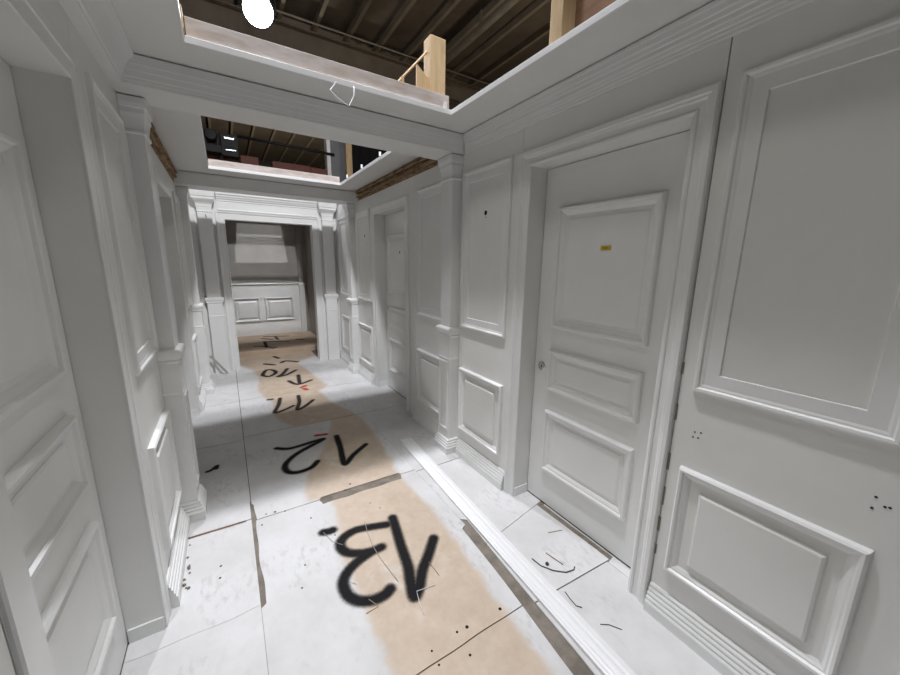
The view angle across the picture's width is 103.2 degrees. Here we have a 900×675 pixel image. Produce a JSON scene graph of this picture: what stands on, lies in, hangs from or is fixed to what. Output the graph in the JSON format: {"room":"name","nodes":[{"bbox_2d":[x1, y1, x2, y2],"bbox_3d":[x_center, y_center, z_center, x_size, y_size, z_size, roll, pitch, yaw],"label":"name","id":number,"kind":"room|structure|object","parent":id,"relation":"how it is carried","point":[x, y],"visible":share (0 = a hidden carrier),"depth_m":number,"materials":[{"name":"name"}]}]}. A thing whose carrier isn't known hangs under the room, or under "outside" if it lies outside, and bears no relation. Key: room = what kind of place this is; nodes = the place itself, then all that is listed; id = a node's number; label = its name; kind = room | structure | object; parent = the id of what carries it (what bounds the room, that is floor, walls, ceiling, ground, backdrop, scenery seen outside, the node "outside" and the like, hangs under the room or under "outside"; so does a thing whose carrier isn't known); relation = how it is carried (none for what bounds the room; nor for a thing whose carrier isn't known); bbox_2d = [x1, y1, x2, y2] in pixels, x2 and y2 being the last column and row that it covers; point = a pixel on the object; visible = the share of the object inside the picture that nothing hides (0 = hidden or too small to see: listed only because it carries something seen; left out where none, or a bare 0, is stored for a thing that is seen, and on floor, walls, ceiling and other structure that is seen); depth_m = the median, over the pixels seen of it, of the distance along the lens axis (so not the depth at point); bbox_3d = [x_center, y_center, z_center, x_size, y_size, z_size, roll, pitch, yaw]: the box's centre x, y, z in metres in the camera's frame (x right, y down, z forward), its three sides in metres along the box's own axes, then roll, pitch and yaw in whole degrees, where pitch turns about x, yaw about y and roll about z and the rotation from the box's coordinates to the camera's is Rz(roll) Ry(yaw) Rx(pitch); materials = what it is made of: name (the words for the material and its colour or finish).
{"room":"studio","nodes":[
{"label":"studio","id":0,"kind":"room"},
{"bbox_2d":[0,0,206,674],"bbox_3d":[-1.643,-0.076,1.871,0.200,2.450,7.090,-6,14,-31],"label":"wall","id":1,"kind":"structure","parent":0,"point":[74,131],"depth_m":1.30,"materials":[{"name":"white paint"}]},
{"bbox_2d":[0,58,127,674],"bbox_3d":[-1.097,0.303,0.909,0.066,2.093,0.834,-6,14,-31],"label":"door","id":2,"kind":"structure","parent":1,"relation":"in","point":[45,460],"depth_m":1.02,"materials":[{"name":"white paint"}]},
{"bbox_2d":[58,0,134,80],"bbox_3d":[-0.558,-0.897,0.168,0.107,0.124,3.408,-6,14,-31],"label":"crown molding","id":3,"kind":"structure","parent":1,"relation":"attached to","point":[98,23],"depth_m":1.32,"materials":[{"name":"white paint"}]},
{"bbox_2d":[116,93,206,522],"bbox_3d":[-1.589,-0.038,2.022,0.120,2.316,0.239,-6,14,-31],"label":"pilaster","id":4,"kind":"object","parent":1,"relation":"attached to","point":[135,112],"visible":0.96,"depth_m":1.93,"materials":[{"name":"white paint"}]},
{"bbox_2d":[150,122,176,180],"bbox_3d":[-2.202,-1.443,2.698,0.047,0.117,2.178,-6,14,-31],"label":"bare timber","id":5,"kind":"object","parent":1,"relation":"attached to","point":[157,146],"visible":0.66,"depth_m":2.81,"materials":[{"name":"brown wood"}]},
{"bbox_2d":[175,186,214,393],"bbox_3d":[-2.903,-0.481,4.090,0.120,2.316,0.222,-6,14,-31],"label":"pilaster","id":6,"kind":"object","parent":1,"relation":"attached to","point":[182,193],"visible":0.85,"depth_m":4.02,"materials":[{"name":"white paint"}]},
{"bbox_2d":[202,127,238,160],"bbox_3d":[-4.494,-2.029,7.305,0.580,4.026,0.320,-6,14,-31],"label":"stage light","id":7,"kind":"object","parent":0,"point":[228,149],"visible":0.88,"depth_m":6.89,"materials":[{"name":"black plastic"}]},
{"bbox_2d":[224,143,235,147],"bbox_3d":[-4.279,-3.730,6.937,0.200,0.060,0.014,-6,14,-31],"label":"grille","id":8,"kind":"object","parent":7,"relation":"attached to","point":[226,145],"depth_m":6.93,"materials":[{"name":"black plastic"}]},
{"bbox_2d":[188,191,341,372],"bbox_3d":[-2.622,-0.865,5.282,2.400,2.600,0.210,-6,14,-31],"label":"wall","id":9,"kind":"structure","parent":0,"point":[225,206],"depth_m":5.03,"materials":[{"name":"white paint"}]},
{"bbox_2d":[189,189,229,373],"bbox_3d":[-3.199,-0.710,4.809,0.269,2.468,0.142,-6,14,-31],"label":"pilaster","id":10,"kind":"object","parent":9,"relation":"attached to","point":[203,200],"visible":0.95,"depth_m":4.79,"materials":[{"name":"white paint"}]},
{"bbox_2d":[317,202,339,359],"bbox_3d":[-1.879,-0.855,5.617,0.269,2.468,0.142,-6,14,-31],"label":"pilaster","id":11,"kind":"object","parent":9,"relation":"attached to","point":[326,210],"visible":0.94,"depth_m":5.60,"materials":[{"name":"white paint"}]},
{"bbox_2d":[225,220,309,336],"bbox_3d":[-4.030,-1.324,6.923,2.600,2.800,0.174,-6,14,-31],"label":"wall","id":12,"kind":"structure","parent":0,"point":[267,261],"depth_m":7.17,"materials":[{"name":"white paint"}]},
{"bbox_2d":[237,156,315,169],"bbox_3d":[-9.761,-5.505,17.843,21.000,6.456,0.100,-6,14,-31],"label":"wall","id":13,"kind":"structure","parent":0,"point":[266,163],"depth_m":17.55,"materials":[{"name":"brick"}]},
{"bbox_2d":[178,0,551,168],"bbox_3d":[-1.032,-5.486,3.587,21.000,0.720,33.000,-6,14,-31],"label":"roof","id":14,"kind":"structure","parent":0,"point":[402,26],"depth_m":7.65,"materials":[{"name":"brown metal"}]},
{"bbox_2d":[238,0,276,29],"bbox_3d":[-2.734,-5.266,4.975,0.362,1.558,0.385,4,12,14],"label":"hanging lamp","id":15,"kind":"object","parent":14,"relation":"hanging from","point":[260,14],"visible":1,"depth_m":5.12,"materials":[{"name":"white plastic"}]},
{"bbox_2d":[276,9,489,84],"bbox_3d":[-3.115,-6.321,6.841,21.000,0.250,0.040,-6,14,-31],"label":"conduit","id":16,"kind":"object","parent":14,"relation":"hanging from","point":[277,10],"visible":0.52,"depth_m":7.67,"materials":[{"name":"metal"}]},
{"bbox_2d":[324,0,519,168],"bbox_3d":[1.729,-5.845,5.266,0.150,0.405,32.800,-6,14,-31],"label":"pipe","id":17,"kind":"object","parent":14,"relation":"hanging from","point":[506,5],"visible":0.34,"depth_m":6.99,"materials":[{"name":"metal"}]},
{"bbox_2d":[120,350,630,674],"bbox_3d":[-1.125,0.596,4.831,21.000,0.024,33.000,-6,14,-31],"label":"floor","id":18,"kind":"structure","parent":0,"point":[576,665],"depth_m":1.82,"materials":[{"name":"grey concrete"}]},
{"bbox_2d":[121,605,267,674],"bbox_3d":[-0.334,1.507,0.356,0.477,0.006,2.808,-6,14,-31],"label":"floor panel","id":19,"kind":"object","parent":18,"relation":"on","point":[236,646],"visible":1,"depth_m":1.44,"materials":[{"name":"white paint"}]},
{"bbox_2d":[124,510,285,662],"bbox_3d":[-1.070,1.180,1.897,0.892,0.007,0.666,-6,14,-31],"label":"floor panel","id":20,"kind":"object","parent":18,"relation":"on","point":[222,580],"visible":0.84,"depth_m":1.73,"materials":[{"name":"white paint"}]},
{"bbox_2d":[188,520,245,538],"bbox_3d":[-1.371,1.129,2.095,0.299,0.007,0.008,-6,13,-30],"label":"wood splinter","id":21,"kind":"object","parent":18,"relation":"on","point":[245,520],"visible":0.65,"depth_m":2.09,"materials":[{"name":"beige wood"}]},
{"bbox_2d":[192,402,242,449],"bbox_3d":[-2.307,0.840,3.471,0.474,0.006,1.040,-6,14,-31],"label":"floor panel","id":22,"kind":"object","parent":18,"relation":"on","point":[217,425],"visible":0.77,"depth_m":3.42,"materials":[{"name":"white paint"}]},
{"bbox_2d":[189,440,250,538],"bbox_3d":[-1.696,1.033,2.574,0.404,0.006,1.167,-6,14,-31],"label":"floor panel","id":23,"kind":"object","parent":18,"relation":"on","point":[222,468],"visible":0.8,"depth_m":2.51,"materials":[{"name":"white paint"}]},
{"bbox_2d":[205,370,238,406],"bbox_3d":[-2.929,0.617,4.515,0.404,0.006,1.428,-6,14,-31],"label":"floor panel","id":24,"kind":"object","parent":18,"relation":"on","point":[226,389],"visible":0.61,"depth_m":4.37,"materials":[{"name":"white paint"}]},
{"bbox_2d":[209,356,227,373],"bbox_3d":[-3.206,0.376,4.949,0.218,0.268,0.016,-1,12,-10],"label":"loose lath","id":25,"kind":"object","parent":24,"relation":"on","point":[211,357],"visible":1,"depth_m":4.95,"materials":[{"name":"white wood"}]},
{"bbox_2d":[207,154,237,164],"bbox_3d":[-4.670,-1.900,7.558,0.600,3.666,0.040,-6,14,-31],"label":"board","id":26,"kind":"object","parent":18,"relation":"on","point":[209,156],"visible":0.02,"depth_m":7.16,"materials":[{"name":"wood"}]},
{"bbox_2d":[240,155,258,165],"bbox_3d":[-4.224,-1.968,7.827,0.330,3.706,0.040,-6,14,-31],"label":"board","id":27,"kind":"object","parent":18,"relation":"on","point":[244,159],"visible":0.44,"depth_m":7.45,"materials":[{"name":"red wood"}]},
{"bbox_2d":[237,331,316,357],"bbox_3d":[-3.661,0.145,6.554,2.370,0.092,1.500,-6,14,-31],"label":"board","id":28,"kind":"object","parent":18,"relation":"on","point":[269,344],"visible":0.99,"depth_m":6.50,"materials":[{"name":"brown wood"}]},
{"bbox_2d":[236,351,335,400],"bbox_3d":[-2.440,0.480,5.220,1.174,0.006,2.121,-6,14,-31],"label":"floor panel","id":29,"kind":"object","parent":18,"relation":"on","point":[276,374],"visible":0.99,"depth_m":4.98,"materials":[{"name":"white paint"}]},
{"bbox_2d":[272,161,310,172],"bbox_3d":[-3.505,-2.016,8.201,0.770,3.671,0.040,-6,14,-31],"label":"board","id":30,"kind":"object","parent":18,"relation":"on","point":[281,165],"visible":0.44,"depth_m":7.82,"materials":[{"name":"red wood"}]},
{"bbox_2d":[240,385,361,436],"bbox_3d":[-1.656,0.760,3.910,1.090,0.006,1.015,-6,14,-31],"label":"floor panel","id":31,"kind":"object","parent":18,"relation":"on","point":[261,415],"visible":1,"depth_m":3.83,"materials":[{"name":"white paint"}]},
{"bbox_2d":[311,167,327,174],"bbox_3d":[-3.013,-2.063,8.505,0.370,3.656,0.040,-6,14,-31],"label":"board","id":32,"kind":"object","parent":18,"relation":"on","point":[313,170],"visible":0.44,"depth_m":8.13,"materials":[{"name":"red wood"}]},
{"bbox_2d":[244,413,413,519],"bbox_3d":[-1.063,0.960,2.976,1.092,0.007,1.236,-6,14,-31],"label":"floor panel","id":33,"kind":"object","parent":18,"relation":"on","point":[294,467],"visible":1,"depth_m":2.83,"materials":[{"name":"white paint"}]},
{"bbox_2d":[324,139,345,182],"bbox_3d":[-2.719,-3.040,8.687,0.460,5.506,0.220,-6,14,-31],"label":"column","id":34,"kind":"structure","parent":18,"relation":"on","point":[335,165],"depth_m":8.36,"materials":[{"name":"white paint"}]},
{"bbox_2d":[237,135,334,155],"bbox_3d":[-3.510,-4.173,7.775,1.941,0.098,0.056,-6,14,-31],"label":"rail","id":35,"kind":"object","parent":34,"relation":"attached to","point":[238,136],"visible":1,"depth_m":7.71,"materials":[{"name":"black metal"}]},
{"bbox_2d":[315,358,366,384],"bbox_3d":[-1.619,0.471,5.328,0.498,0.006,1.408,-6,14,-31],"label":"floor panel","id":36,"kind":"object","parent":18,"relation":"on","point":[337,370],"visible":0.77,"depth_m":5.16,"materials":[{"name":"white paint"}]},
{"bbox_2d":[344,143,352,178],"bbox_3d":[-2.407,-2.878,8.667,0.140,5.206,0.100,-6,14,-31],"label":"timber post","id":37,"kind":"object","parent":18,"relation":"on","point":[348,147],"visible":0.02,"depth_m":8.36,"materials":[{"name":"brown wood"}]},
{"bbox_2d":[337,381,405,412],"bbox_3d":[-0.951,0.684,4.336,0.562,0.006,1.021,-6,14,-31],"label":"floor panel","id":38,"kind":"object","parent":18,"relation":"on","point":[367,397],"visible":0.88,"depth_m":4.24,"materials":[{"name":"white paint"}]},
{"bbox_2d":[256,470,521,674],"bbox_3d":[-0.405,1.183,1.933,1.100,0.007,1.259,-6,14,-31],"label":"floor panel","id":39,"kind":"object","parent":18,"relation":"on","point":[319,590],"visible":1,"depth_m":1.75,"materials":[{"name":"white paint"}]},
{"bbox_2d":[364,521,397,580],"bbox_3d":[-0.402,1.171,1.974,0.031,0.003,0.500,-6,14,-31],"label":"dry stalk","id":40,"kind":"object","parent":39,"relation":"on","point":[364,521],"visible":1,"depth_m":1.95,"materials":[{"name":"beige plant"}]},
{"bbox_2d":[417,585,434,614],"bbox_3d":[-0.131,1.232,1.692,0.078,0.003,0.164,4,12,16],"label":"scrap","id":41,"kind":"object","parent":39,"relation":"on","point":[433,585],"visible":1,"depth_m":1.70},
{"bbox_2d":[352,108,449,173],"bbox_3d":[-1.295,-3.466,9.881,3.000,5.906,0.112,-6,14,-31],"label":"drape","id":42,"kind":"object","parent":18,"relation":"on","point":[362,155],"visible":0.02,"depth_m":9.05,"materials":[{"name":"fabric"}]},
{"bbox_2d":[363,404,459,471],"bbox_3d":[-0.377,0.890,3.374,0.498,0.006,1.260,-6,14,-31],"label":"floor panel","id":43,"kind":"object","parent":18,"relation":"on","point":[395,423],"visible":0.71,"depth_m":3.34,"materials":[{"name":"white paint"}]},
{"bbox_2d":[417,458,539,543],"bbox_3d":[0.205,1.074,2.516,0.562,0.006,0.844,-6,14,-31],"label":"floor panel","id":44,"kind":"object","parent":18,"relation":"on","point":[502,509],"visible":0.66,"depth_m":2.44,"materials":[{"name":"white paint"}]},
{"bbox_2d":[419,606,572,674],"bbox_3d":[0.474,1.492,0.487,1.032,0.007,2.178,-6,14,-31],"label":"floor panel","id":45,"kind":"object","parent":18,"relation":"on","point":[514,645],"visible":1,"depth_m":1.45,"materials":[{"name":"white paint"}]},
{"bbox_2d":[487,505,608,602],"bbox_3d":[0.498,1.181,2.014,0.526,0.006,0.527,-6,14,-31],"label":"floor panel","id":46,"kind":"object","parent":18,"relation":"on","point":[529,534],"visible":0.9,"depth_m":2.00,"materials":[{"name":"white paint"}]},
{"bbox_2d":[532,558,574,572],"bbox_3d":[0.543,1.204,1.875,0.223,0.005,0.056,4,12,13],"label":"cable tie","id":47,"kind":"object","parent":46,"relation":"on","point":[532,558],"visible":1,"depth_m":1.85,"materials":[{"name":"plastic"}]},
{"bbox_2d":[544,504,629,577],"bbox_3d":[0.772,1.170,2.090,0.061,0.005,0.640,-6,14,-31],"label":"floor panel","id":48,"kind":"object","parent":18,"relation":"on","point":[614,562],"visible":0.81,"depth_m":1.92,"materials":[{"name":"white wood"}]},
{"bbox_2d":[536,562,721,674],"bbox_3d":[1.116,1.425,0.867,0.669,0.006,2.155,-6,14,-31],"label":"floor panel","id":49,"kind":"object","parent":18,"relation":"on","point":[645,645],"visible":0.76,"depth_m":1.56,"materials":[{"name":"white wood"}]},
{"bbox_2d":[400,438,636,674],"bbox_3d":[0.243,1.148,2.090,0.112,0.020,2.608,-6,13,-29],"label":"trim","id":50,"kind":"structure","parent":49,"relation":"on","point":[601,655],"depth_m":1.78,"materials":[{"name":"white paint"}]},
{"bbox_2d":[112,0,713,191],"bbox_3d":[-0.756,-1.378,2.132,2.310,0.029,7.230,-6,14,-31],"label":"ceiling","id":51,"kind":"structure","parent":0,"point":[153,29],"depth_m":1.73,"materials":[{"name":"white paint"}]},
{"bbox_2d":[179,4,184,34],"bbox_3d":[-1.107,-1.300,1.460,0.024,0.082,0.076,-6,14,-31],"label":"block","id":52,"kind":"object","parent":51,"relation":"on","point":[179,4],"visible":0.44,"depth_m":1.44,"materials":[{"name":"brown wood"}]},
{"bbox_2d":[174,170,355,203],"bbox_3d":[-2.084,-1.750,4.231,1.895,0.127,0.270,-6,14,-31],"label":"beam","id":53,"kind":"structure","parent":51,"relation":"attached to","point":[195,187],"depth_m":4.16,"materials":[{"name":"white paint"}]},
{"bbox_2d":[208,159,339,182],"bbox_3d":[-1.860,-1.801,3.888,1.290,0.069,0.038,-6,14,-31],"label":"board","id":54,"kind":"object","parent":51,"relation":"on","point":[226,164],"visible":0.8,"depth_m":3.83,"materials":[{"name":"white wood"}]},
{"bbox_2d":[109,81,464,159],"bbox_3d":[-0.760,-1.304,2.148,1.895,0.127,0.235,-6,14,-31],"label":"beam","id":55,"kind":"structure","parent":51,"relation":"attached to","point":[154,98],"depth_m":2.00,"materials":[{"name":"white paint"}]},
{"bbox_2d":[184,16,448,108],"bbox_3d":[-0.571,-1.372,1.856,1.307,0.082,0.038,-6,14,-31],"label":"board","id":56,"kind":"object","parent":51,"relation":"on","point":[194,28],"visible":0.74,"depth_m":1.75,"materials":[{"name":"white wood"}]},
{"bbox_2d":[329,82,354,106],"bbox_3d":[-0.569,-1.270,1.860,0.133,0.127,0.059,-6,14,-31],"label":"string","id":57,"kind":"object","parent":51,"relation":"hanging from","point":[335,82],"visible":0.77,"depth_m":1.85,"materials":[{"name":"white"}]},
{"bbox_2d":[397,34,445,94],"bbox_3d":[-0.184,-1.587,2.139,0.317,0.403,0.088,-6,14,-31],"label":"brace","id":58,"kind":"object","parent":51,"relation":"on","point":[432,78],"visible":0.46,"depth_m":2.14,"materials":[{"name":"brown wood"}]},
{"bbox_2d":[549,0,615,44],"bbox_3d":[0.652,-1.625,1.202,0.090,0.878,0.685,-6,14,-31],"label":"brace","id":59,"kind":"object","parent":51,"relation":"on","point":[566,15],"visible":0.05,"depth_m":1.49,"materials":[{"name":"brown wood"}]},
{"bbox_2d":[304,0,899,674],"bbox_3d":[-0.478,-0.615,3.719,0.230,2.800,9.300,-6,14,-31],"label":"wall","id":60,"kind":"structure","parent":0,"point":[767,539],"depth_m":1.26,"materials":[{"name":"white paint"}]},
{"bbox_2d":[174,170,356,201],"bbox_3d":[-2.007,-1.721,4.109,1.893,0.121,0.026,-6,14,-31],"label":"crown molding","id":61,"kind":"structure","parent":60,"relation":"attached to","point":[183,177],"depth_m":4.03,"materials":[{"name":"white paint"}]},
{"bbox_2d":[108,54,463,153],"bbox_3d":[-0.703,-1.277,2.035,1.868,0.121,0.026,-6,14,-31],"label":"ceiling beam","id":62,"kind":"structure","parent":60,"relation":"attached to","point":[140,71],"depth_m":1.89,"materials":[{"name":"white paint"}]},
{"bbox_2d":[343,203,359,373],"bbox_3d":[-1.376,-0.639,4.979,0.120,2.316,0.222,-6,14,-31],"label":"pilaster","id":63,"kind":"object","parent":60,"relation":"attached to","point":[349,208],"visible":1,"depth_m":4.92,"materials":[{"name":"white paint"}]},
{"bbox_2d":[385,211,405,397],"bbox_3d":[-0.562,-0.336,4.074,0.066,2.093,0.834,-6,14,-31],"label":"door","id":64,"kind":"structure","parent":60,"relation":"in","point":[394,223],"depth_m":4.15,"materials":[{"name":"white paint"}]},
{"bbox_2d":[355,157,437,200],"bbox_3d":[-0.621,-1.613,3.646,0.045,0.117,2.139,-6,14,-31],"label":"bare timber","id":65,"kind":"object","parent":60,"relation":"attached to","point":[419,165],"visible":0.91,"depth_m":3.46,"materials":[{"name":"brown wood"}]},
{"bbox_2d":[434,154,463,454],"bbox_3d":[-0.019,-0.182,2.845,0.120,2.316,0.222,-6,14,-31],"label":"pilaster","id":66,"kind":"object","parent":60,"relation":"attached to","point":[451,165],"visible":0.99,"depth_m":2.79,"materials":[{"name":"white paint"}]},
{"bbox_2d":[527,130,689,566],"bbox_3d":[0.784,0.118,1.957,0.066,2.093,0.834,-6,14,-31],"label":"door","id":67,"kind":"structure","parent":60,"relation":"in","point":[611,219],"depth_m":1.89,"materials":[{"name":"white paint"}]},
{"bbox_2d":[463,0,814,153],"bbox_3d":[1.022,-1.054,1.070,0.038,0.122,3.473,-6,14,-31],"label":"crown molding","id":68,"kind":"structure","parent":60,"relation":"attached to","point":[717,21],"depth_m":1.44,"materials":[{"name":"white paint"}]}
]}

